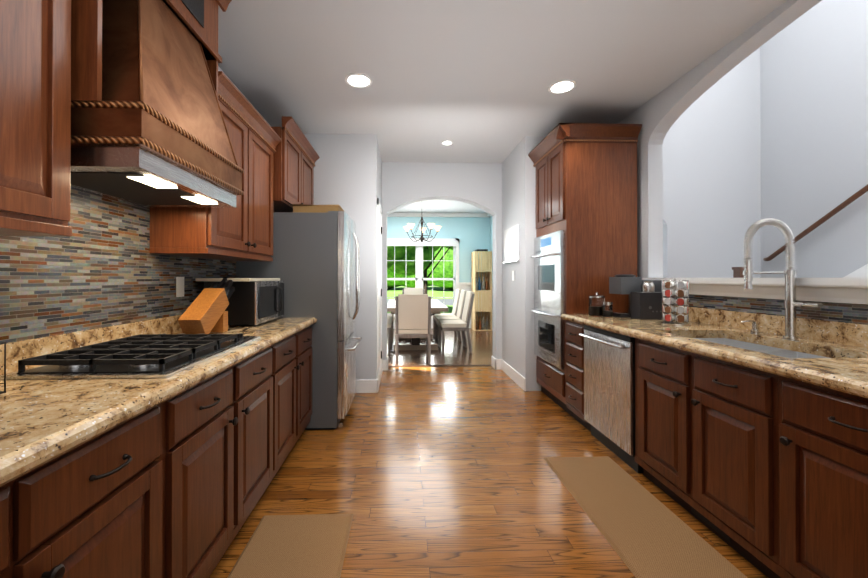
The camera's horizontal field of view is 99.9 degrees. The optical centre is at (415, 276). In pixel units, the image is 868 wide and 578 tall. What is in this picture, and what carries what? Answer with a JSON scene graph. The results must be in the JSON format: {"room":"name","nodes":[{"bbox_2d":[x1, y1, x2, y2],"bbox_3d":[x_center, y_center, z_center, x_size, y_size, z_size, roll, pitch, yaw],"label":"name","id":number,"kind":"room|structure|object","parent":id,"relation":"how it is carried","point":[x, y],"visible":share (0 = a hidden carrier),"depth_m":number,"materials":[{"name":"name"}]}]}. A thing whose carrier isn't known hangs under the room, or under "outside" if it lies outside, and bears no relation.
{"room":"kitchen","nodes":[
{"label":"kitchen","id":0,"kind":"room"},
{"bbox_2d":[218,66,269,124],"bbox_3d":[-1.471,-0.149,1.240,0.160,2.780,7.180,0,0,-2],"label":"wall","id":1,"kind":"structure","parent":0,"point":[219,69],"depth_m":2.98,"materials":[{"name":"grey paint"}]},
{"bbox_2d":[0,0,71,231],"bbox_3d":[-1.217,-0.628,0.870,0.317,0.946,0.540,0,0,-2],"label":"upper cabinet","id":2,"kind":"object","parent":1,"relation":"attached to","point":[35,35],"depth_m":1.02,"materials":[{"name":"brown wood"}]},
{"bbox_2d":[0,187,235,342],"bbox_3d":[-1.383,-0.117,1.123,0.008,0.685,3.740,0,0,-2],"label":"wall tile","id":3,"kind":"structure","parent":1,"relation":"attached to","point":[102,266],"depth_m":1.58,"materials":[{"name":"tile"}]},
{"bbox_2d":[176,277,183,296],"bbox_3d":[-1.410,0.065,2.187,0.006,0.120,0.070,0,0,-2],"label":"outlet","id":4,"kind":"object","parent":3,"relation":"attached to","point":[179,286],"visible":1,"depth_m":2.18,"materials":[{"name":"white plastic"}]},
{"bbox_2d":[71,0,243,207],"bbox_3d":[-1.144,-0.943,1.544,0.507,1.182,0.860,0,0,-2],"label":"range hood","id":5,"kind":"object","parent":1,"relation":"attached to","point":[148,127],"visible":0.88,"depth_m":1.33,"materials":[{"name":"brown wood"}]},
{"bbox_2d":[150,72,275,259],"bbox_3d":[-1.268,-0.621,2.417,0.317,0.946,0.964,0,0,-2],"label":"upper cabinet","id":6,"kind":"object","parent":1,"relation":"attached to","point":[245,231],"depth_m":2.27,"materials":[{"name":"brown wood"}]},
{"bbox_2d":[256,112,315,211],"bbox_3d":[-1.263,-0.940,3.404,0.390,0.680,0.986,0,0,-2],"label":"upper cabinet","id":7,"kind":"object","parent":1,"relation":"attached to","point":[276,164],"depth_m":3.15,"materials":[{"name":"brown wood"}]},
{"bbox_2d":[304,134,381,379],"bbox_3d":[-0.963,-0.136,4.378,1.060,2.780,0.940,0,0,-2],"label":"wall block","id":8,"kind":"object","parent":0,"point":[348,173],"visible":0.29,"depth_m":3.92,"materials":[{"name":"grey paint"}]},
{"bbox_2d":[356,379,377,392],"bbox_3d":[-0.939,1.182,3.895,1.074,0.140,0.016,0,0,-2],"label":"baseboard","id":9,"kind":"structure","parent":8,"relation":"attached to","point":[371,386],"depth_m":3.90,"materials":[{"name":"white wood"}]},
{"bbox_2d":[377,198,381,391],"bbox_3d":[-0.417,0.204,4.275,0.022,2.100,0.640,0,0,-2],"label":"pantry door","id":10,"kind":"structure","parent":8,"relation":"attached to","point":[379,286],"depth_m":4.26,"materials":[{"name":"white"}]},
{"bbox_2d":[387,217,489,322],"bbox_3d":[-0.532,-0.126,8.925,4.700,2.800,0.160,0,0,-2],"label":"wall","id":11,"kind":"structure","parent":0,"point":[472,234],"depth_m":8.90,"materials":[{"name":"blue paint"}]},
{"bbox_2d":[387,238,458,321],"bbox_3d":[0.100,0.094,8.880,1.980,2.020,0.170,0,0,-2],"label":"dining room window","id":12,"kind":"structure","parent":11,"relation":"in","point":[419,260],"depth_m":8.88,"materials":[{"name":"white wood"}]},
{"bbox_2d":[387,213,486,316],"bbox_3d":[-0.528,-0.261,8.801,4.697,2.527,0.087,0,0,-2],"label":"trim","id":13,"kind":"structure","parent":11,"relation":"attached to","point":[440,215],"depth_m":8.82,"materials":[{"name":"white"}]},
{"bbox_2d":[393,322,481,328],"bbox_3d":[-0.529,1.204,8.831,4.700,0.140,0.016,0,0,-2],"label":"baseboard","id":14,"kind":"structure","parent":11,"relation":"attached to","point":[481,322],"depth_m":8.85,"materials":[{"name":"white"}]},
{"bbox_2d":[209,328,767,577],"bbox_3d":[-0.269,1.278,3.344,4.860,0.063,11.320,0,0,-2],"label":"floor","id":15,"kind":"structure","parent":0,"point":[433,472],"depth_m":2.20,"materials":[{"name":"brown wood"}]},
{"bbox_2d":[0,454,63,577],"bbox_3d":[-1.053,0.805,0.447,0.617,0.864,0.595,0,0,-2],"label":"base cabinet","id":16,"kind":"object","parent":15,"relation":"on","point":[32,503],"depth_m":0.72,"materials":[{"name":"brown wood"}]},
{"bbox_2d":[64,396,175,577],"bbox_3d":[-1.068,0.807,0.899,0.617,0.864,0.436,0,0,-2],"label":"base cabinet","id":17,"kind":"object","parent":15,"relation":"on","point":[120,484],"depth_m":0.96,"materials":[{"name":"brown wood"}]},
{"bbox_2d":[176,342,279,577],"bbox_3d":[-1.092,0.810,1.615,0.617,0.864,0.997,0,0,-2],"label":"base cabinet","id":18,"kind":"object","parent":15,"relation":"on","point":[176,486],"depth_m":1.48,"materials":[{"name":"brown wood"}]},
{"bbox_2d":[227,514,353,577],"bbox_3d":[-0.528,1.232,1.110,0.465,0.013,1.570,0,0,-2],"label":"mat","id":19,"kind":"object","parent":15,"relation":"on","point":[298,546],"visible":1,"depth_m":1.64,"materials":[{"name":"beige fabric"}]},
{"bbox_2d":[280,326,311,466],"bbox_3d":[-1.119,0.814,2.452,0.617,0.864,0.948,0,0,-2],"label":"base cabinet","id":20,"kind":"object","parent":15,"relation":"on","point":[295,350],"depth_m":2.44,"materials":[{"name":"brown wood"}]},
{"bbox_2d":[0,314,316,486],"bbox_3d":[-1.057,0.300,1.096,0.652,0.150,3.668,0,0,-2],"label":"countertop","id":21,"kind":"structure","parent":20,"relation":"on","point":[43,421],"depth_m":1.02,"materials":[{"name":"beige stone"}]},
{"bbox_2d":[0,341,6,393],"bbox_3d":[-1.236,0.202,0.887,0.210,0.243,0.250,0,0,-2],"label":"wire basket","id":22,"kind":"object","parent":21,"relation":"on","point":[4,343],"visible":1,"depth_m":1.01,"materials":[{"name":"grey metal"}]},
{"bbox_2d":[0,333,260,378],"bbox_3d":[-1.065,0.300,1.537,0.520,0.052,0.770,0,0,-2],"label":"gas cooktop","id":23,"kind":"object","parent":21,"relation":"in","point":[164,355],"visible":1,"depth_m":1.27,"materials":[{"name":"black metal"}]},
{"bbox_2d":[178,278,234,333],"bbox_3d":[-1.179,0.170,2.099,0.116,0.317,0.424,0,0,-2],"label":"knife block","id":24,"kind":"object","parent":21,"relation":"on","point":[205,312],"visible":1,"depth_m":2.03,"materials":[{"name":"brown wood"}]},
{"bbox_2d":[204,281,283,325],"bbox_3d":[-1.190,0.184,2.634,0.372,0.294,0.550,0,0,-2],"label":"microwave","id":25,"kind":"object","parent":21,"relation":"on","point":[251,303],"visible":0.83,"depth_m":2.36,"materials":[{"name":"black plastic"}]},
{"bbox_2d":[196,278,279,280],"bbox_3d":[-1.235,0.025,2.608,0.340,0.021,0.580,0,0,-2],"label":"cutting board","id":26,"kind":"object","parent":25,"relation":"on","point":[239,279],"visible":0.96,"depth_m":2.32,"materials":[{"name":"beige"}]},
{"bbox_2d":[236,211,361,429],"bbox_3d":[-0.985,0.359,3.320,0.938,1.782,0.760,0,0,-2],"label":"refrigerator","id":27,"kind":"object","parent":15,"relation":"on","point":[314,265],"visible":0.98,"depth_m":2.95,"materials":[{"name":"silver metal"}]},
{"bbox_2d":[292,204,344,212],"bbox_3d":[-0.850,-0.569,3.353,0.395,0.069,0.570,0,0,-2],"label":"basket tray","id":28,"kind":"object","parent":27,"relation":"on","point":[312,208],"visible":0.46,"depth_m":3.07,"materials":[{"name":"brown wicker"}]},
{"bbox_2d":[387,320,391,353],"bbox_3d":[-0.677,0.762,6.175,0.549,1.000,0.514,0,0,-2],"label":"dining chair","id":29,"kind":"object","parent":15,"relation":"on","point":[389,326],"visible":0.31,"depth_m":5.93,"materials":[{"name":"beige fabric"}]},
{"bbox_2d":[387,316,392,345],"bbox_3d":[-0.697,0.765,6.795,0.549,1.000,0.514,0,0,-2],"label":"dining chair","id":30,"kind":"object","parent":15,"relation":"on","point":[389,317],"visible":0.12,"depth_m":6.87,"materials":[{"name":"beige fabric"}]},
{"bbox_2d":[402,288,423,293],"bbox_3d":[-0.037,0.771,8.161,0.514,1.000,0.549,0,0,-2],"label":"dining chair","id":31,"kind":"object","parent":15,"relation":"on","point":[412,290],"visible":0.15,"depth_m":8.37,"materials":[{"name":"beige fabric"}]},
{"bbox_2d":[395,294,430,363],"bbox_3d":[-0.038,0.759,5.451,0.514,1.000,0.549,0,0,-2],"label":"chair","id":32,"kind":"object","parent":15,"relation":"on","point":[412,315],"visible":1,"depth_m":5.24,"materials":[{"name":"beige fabric"}]},
{"bbox_2d":[387,300,447,349],"bbox_3d":[-0.012,0.884,6.796,1.000,0.761,2.100,0,0,-2],"label":"dining table","id":33,"kind":"object","parent":15,"relation":"on","point":[437,307],"visible":0.35,"depth_m":6.19,"materials":[{"name":"grey wood"}]},
{"bbox_2d":[433,289,461,339],"bbox_3d":[0.651,0.768,7.459,0.549,1.000,0.514,0,0,-2],"label":"dining chair","id":34,"kind":"object","parent":15,"relation":"on","point":[456,303],"visible":0.54,"depth_m":7.40,"materials":[{"name":"beige fabric"}]},
{"bbox_2d":[435,290,466,345],"bbox_3d":[0.671,0.765,6.840,0.549,1.000,0.514,0,0,-2],"label":"dining chair","id":35,"kind":"object","parent":15,"relation":"on","point":[458,316],"visible":0.56,"depth_m":6.76,"materials":[{"name":"beige fabric"}]},
{"bbox_2d":[438,291,474,352],"bbox_3d":[0.691,0.762,6.220,0.549,1.000,0.514,0,0,-2],"label":"dining chair","id":36,"kind":"object","parent":15,"relation":"on","point":[462,324],"visible":1,"depth_m":5.97,"materials":[{"name":"beige fabric"}]},
{"bbox_2d":[471,249,491,330],"bbox_3d":[1.568,0.324,8.642,0.410,1.897,0.380,0,0,-2],"label":"shelf","id":37,"kind":"object","parent":15,"relation":"on","point":[486,309],"visible":0.92,"depth_m":8.46,"materials":[{"name":"beige wood"}]},
{"bbox_2d":[476,277,487,289],"bbox_3d":[1.557,0.175,8.587,0.327,0.320,0.102,0,0,-2],"label":"books","id":38,"kind":"object","parent":37,"relation":"on","point":[484,283],"depth_m":8.57,"materials":[{"name":"multicoloured paper"}]},
{"bbox_2d":[476,316,488,329],"bbox_3d":[1.557,1.104,8.583,0.327,0.310,0.102,0,0,-2],"label":"books","id":39,"kind":"object","parent":37,"relation":"on","point":[485,325],"depth_m":8.56,"materials":[{"name":"multicoloured paper"}]},
{"bbox_2d":[528,123,641,416],"bbox_3d":[1.612,-0.042,3.585,0.735,2.585,0.805,0,0,-2],"label":"tall cabinet","id":40,"kind":"object","parent":15,"relation":"on","point":[586,187],"visible":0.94,"depth_m":3.26,"materials":[{"name":"brown wood"}]},
{"bbox_2d":[530,230,564,369],"bbox_3d":[1.285,0.216,3.608,0.095,1.250,0.665,0,0,-2],"label":"double wall oven","id":41,"kind":"object","parent":40,"relation":"in","point":[548,310],"visible":1,"depth_m":3.50,"materials":[{"name":"silver metal"}]},
{"bbox_2d":[579,325,642,472],"bbox_3d":[1.633,0.818,2.600,0.686,0.858,0.600,0,0,-2],"label":"dishwasher","id":42,"kind":"object","parent":15,"relation":"on","point":[609,386],"visible":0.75,"depth_m":2.51,"materials":[{"name":"silver metal"}]},
{"bbox_2d":[566,320,673,431],"bbox_3d":[1.685,0.817,3.077,0.707,0.864,0.341,0,0,-2],"label":"base cabinet","id":43,"kind":"object","parent":15,"relation":"on","point":[648,354],"depth_m":2.96,"materials":[{"name":"brown wood"}]},
{"bbox_2d":[561,305,867,398],"bbox_3d":[1.725,0.381,1.301,0.742,0.320,3.897,0,0,-2],"label":"countertop","id":44,"kind":"structure","parent":43,"relation":"on","point":[833,355],"depth_m":1.83,"materials":[{"name":"beige stone"}]},
{"bbox_2d":[588,292,604,315],"bbox_3d":[1.526,0.233,3.068,0.126,0.200,0.126,0,0,-2],"label":"glass canister","id":45,"kind":"object","parent":44,"relation":"on","point":[596,300],"visible":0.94,"depth_m":3.02,"materials":[{"name":"clear glass"}]},
{"bbox_2d":[602,302,612,316],"bbox_3d":[1.562,0.270,2.964,0.076,0.125,0.076,0,0,-2],"label":"jar","id":46,"kind":"object","parent":44,"relation":"on","point":[607,309],"visible":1,"depth_m":2.94,"materials":[{"name":"clear glass"}]},
{"bbox_2d":[609,274,672,318],"bbox_3d":[1.810,0.160,2.943,0.330,0.345,0.309,0,0,-2],"label":"coffee maker","id":47,"kind":"object","parent":44,"relation":"on","point":[645,299],"visible":0.96,"depth_m":2.86,"materials":[{"name":"grey plastic"}]},
{"bbox_2d":[660,278,690,325],"bbox_3d":[1.787,0.173,2.506,0.170,0.315,0.170,0,0,-2],"label":"carousel","id":48,"kind":"object","parent":44,"relation":"on","point":[680,318],"visible":1,"depth_m":2.47,"materials":[{"name":"silver metal"}]},
{"bbox_2d":[740,320,759,331],"bbox_3d":[1.964,0.295,2.141,0.105,0.068,0.040,0,0,-2],"label":"soap dispenser","id":49,"kind":"object","parent":44,"relation":"on","point":[754,327],"visible":1,"depth_m":2.14,"materials":[{"name":"silver metal"}]},
{"bbox_2d":[743,218,822,338],"bbox_3d":[1.875,0.011,1.864,0.281,0.633,0.182,0,0,-2],"label":"spring faucet","id":50,"kind":"object","parent":44,"relation":"on","point":[791,304],"visible":1,"depth_m":1.91,"materials":[{"name":"silver metal"}]},
{"bbox_2d":[543,456,746,577],"bbox_3d":[1.129,1.235,1.740,0.460,0.013,1.520,0,0,-2],"label":"mat","id":51,"kind":"object","parent":15,"relation":"on","point":[644,531],"visible":1,"depth_m":1.80,"materials":[{"name":"beige fabric"}]},
{"bbox_2d":[635,368,765,574],"bbox_3d":[1.725,0.913,1.841,0.707,0.660,0.841,0,0,-2],"label":"base cabinet","id":52,"kind":"object","parent":15,"relation":"on","point":[765,473],"depth_m":1.70,"materials":[{"name":"brown wood"}]},
{"bbox_2d":[766,372,867,577],"bbox_3d":[1.748,0.808,1.151,0.707,0.864,0.539,0,0,-2],"label":"base cabinet","id":53,"kind":"object","parent":15,"relation":"on","point":[817,436],"depth_m":1.27,"materials":[{"name":"brown wood"}]},
{"bbox_2d":[218,0,787,212],"bbox_3d":[-0.349,-1.580,3.354,5.020,0.100,11.320,0,0,-2],"label":"ceiling","id":54,"kind":"structure","parent":0,"point":[472,80],"depth_m":2.61,"materials":[{"name":"grey paint"}]},
{"bbox_2d":[345,73,371,87],"bbox_3d":[-0.443,-1.527,2.851,0.213,0.008,0.213,0,0,-2],"label":"recessed light","id":55,"kind":"object","parent":54,"relation":"in","point":[359,80],"visible":1,"depth_m":2.85,"materials":[{"name":"white"}]},
{"bbox_2d":[403,217,441,241],"bbox_3d":[0.138,-1.093,7.130,0.761,0.880,0.752,0,0,-2],"label":"chandelier","id":56,"kind":"object","parent":54,"relation":"hanging from","point":[411,225],"visible":0.94,"depth_m":7.09,"materials":[{"name":"white glass"}]},
{"bbox_2d":[442,141,452,144],"bbox_3d":[0.364,-1.522,4.168,0.125,0.008,0.125,0,0,-2],"label":"recessed light","id":57,"kind":"object","parent":54,"relation":"in","point":[447,142],"visible":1,"depth_m":4.16,"materials":[{"name":"white"}]},
{"bbox_2d":[548,79,575,93],"bbox_3d":[1.185,-1.527,2.944,0.213,0.008,0.213,0,0,-2],"label":"recessed light","id":58,"kind":"object","parent":54,"relation":"in","point":[562,86],"visible":1,"depth_m":2.94,"materials":[{"name":"white"}]},
{"bbox_2d":[502,136,544,390],"bbox_3d":[1.590,-0.135,4.462,0.810,2.780,0.940,0,0,-2],"label":"wall","id":59,"kind":"structure","parent":0,"point":[519,201],"depth_m":4.14,"materials":[{"name":"grey paint"}]},
{"bbox_2d":[503,224,518,262],"bbox_3d":[1.169,-0.383,4.480,0.028,0.425,0.580,0,0,-2],"label":"whiteboard","id":60,"kind":"object","parent":59,"relation":"attached to","point":[511,244],"visible":0.96,"depth_m":4.44,"materials":[{"name":"white"}]},
{"bbox_2d":[500,359,525,390],"bbox_3d":[1.176,1.185,4.435,0.020,0.140,0.956,0,0,-2],"label":"baseboard","id":61,"kind":"structure","parent":59,"relation":"attached to","point":[505,367],"depth_m":4.35,"materials":[{"name":"white wood"}]},
{"bbox_2d":[382,47,760,359],"bbox_3d":[1.017,-1.543,5.030,7.860,5.600,0.220,0,0,-2],"label":"wall","id":62,"kind":"structure","parent":0,"point":[712,177],"depth_m":5.03,"materials":[{"name":"grey paint"}]},
{"bbox_2d":[380,356,387,367],"bbox_3d":[-1.549,1.187,5.032,2.351,0.140,0.016,0,0,-2],"label":"baseboard","id":63,"kind":"structure","parent":62,"relation":"attached to","point":[384,362],"depth_m":4.85,"materials":[{"name":"white wood"}]},
{"bbox_2d":[491,356,499,366],"bbox_3d":[1.495,1.188,5.132,0.856,0.140,0.016,0,0,-2],"label":"baseboard","id":64,"kind":"structure","parent":62,"relation":"attached to","point":[495,362],"depth_m":4.94,"materials":[{"name":"white wood"}]},
{"bbox_2d":[490,0,821,323],"bbox_3d":[2.079,-1.550,3.434,0.160,5.600,11.320,0,0,-2],"label":"wall","id":65,"kind":"structure","parent":0,"point":[657,116],"depth_m":3.11,"materials":[{"name":"grey paint"}]},
{"bbox_2d":[760,0,867,277],"bbox_3d":[4.991,-1.558,1.469,0.150,5.600,7.200,0,0,-2],"label":"wall","id":66,"kind":"structure","parent":0,"point":[814,105],"depth_m":4.37,"materials":[{"name":"grey paint"}]},
{"bbox_2d":[763,184,867,260],"bbox_3d":[4.861,-2.493,1.573,0.099,4.550,6.839,0,0,-2],"label":"stair handrail","id":67,"kind":"object","parent":66,"relation":"attached to","point":[842,205],"visible":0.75,"depth_m":4.23,"materials":[{"name":"brown wood"}]},
{"bbox_3d":[3.643,1.272,1.512,2.840,0.060,7.400,0,0,-2],"label":"floor","id":68,"kind":"structure","parent":0,"visible":0},
{"bbox_2d":[732,264,867,277],"bbox_3d":[4.383,-1.400,1.523,1.058,5.284,6.950,0,0,-2],"label":"staircase","id":69,"kind":"structure","parent":68,"relation":"on","point":[861,272],"depth_m":4.00,"materials":[{"name":"white paint"}]},
{"bbox_3d":[2.159,0.692,1.456,0.130,1.100,7.380,0,0,-2],"label":"wall","id":70,"kind":"structure","parent":0,"visible":0},
{"bbox_2d":[642,278,867,304],"bbox_3d":[2.157,0.073,1.178,0.232,0.135,4.020,0,0,-2],"label":"trim","id":71,"kind":"structure","parent":70,"relation":"on","point":[845,290],"depth_m":2.02,"materials":[{"name":"white wood"}]},
{"bbox_2d":[673,294,867,323],"bbox_3d":[2.098,0.174,1.216,0.008,0.092,4.100,0,0,-2],"label":"backsplash","id":72,"kind":"structure","parent":70,"relation":"attached to","point":[846,312],"depth_m":2.07,"materials":[{"name":"tile"}]},
{"label":"outside","id":73,"kind":"structure","parent":0,"visible":0},
{"bbox_2d":[387,286,452,312],"bbox_3d":[-1.185,1.829,39.452,80.000,0.160,60.840,0,0,-2],"label":"lawn","id":74,"kind":"structure","parent":73,"point":[438,292],"depth_m":34.34,"materials":[{"name":"green plant"}]},
{"bbox_2d":[387,246,449,293],"bbox_3d":[0.244,-1.296,11.853,5.252,5.862,4.941,0,0,-2],"label":"tree","id":75,"kind":"object","parent":74,"relation":"on","point":[406,268],"visible":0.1,"depth_m":11.59,"materials":[{"name":"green plant"}]},
{"bbox_2d":[387,246,452,290],"bbox_3d":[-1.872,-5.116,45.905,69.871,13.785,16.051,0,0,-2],"label":"hedge","id":76,"kind":"object","parent":74,"relation":"on","point":[448,271],"visible":0.08,"depth_m":40.77,"materials":[{"name":"green plant"}]}
]}

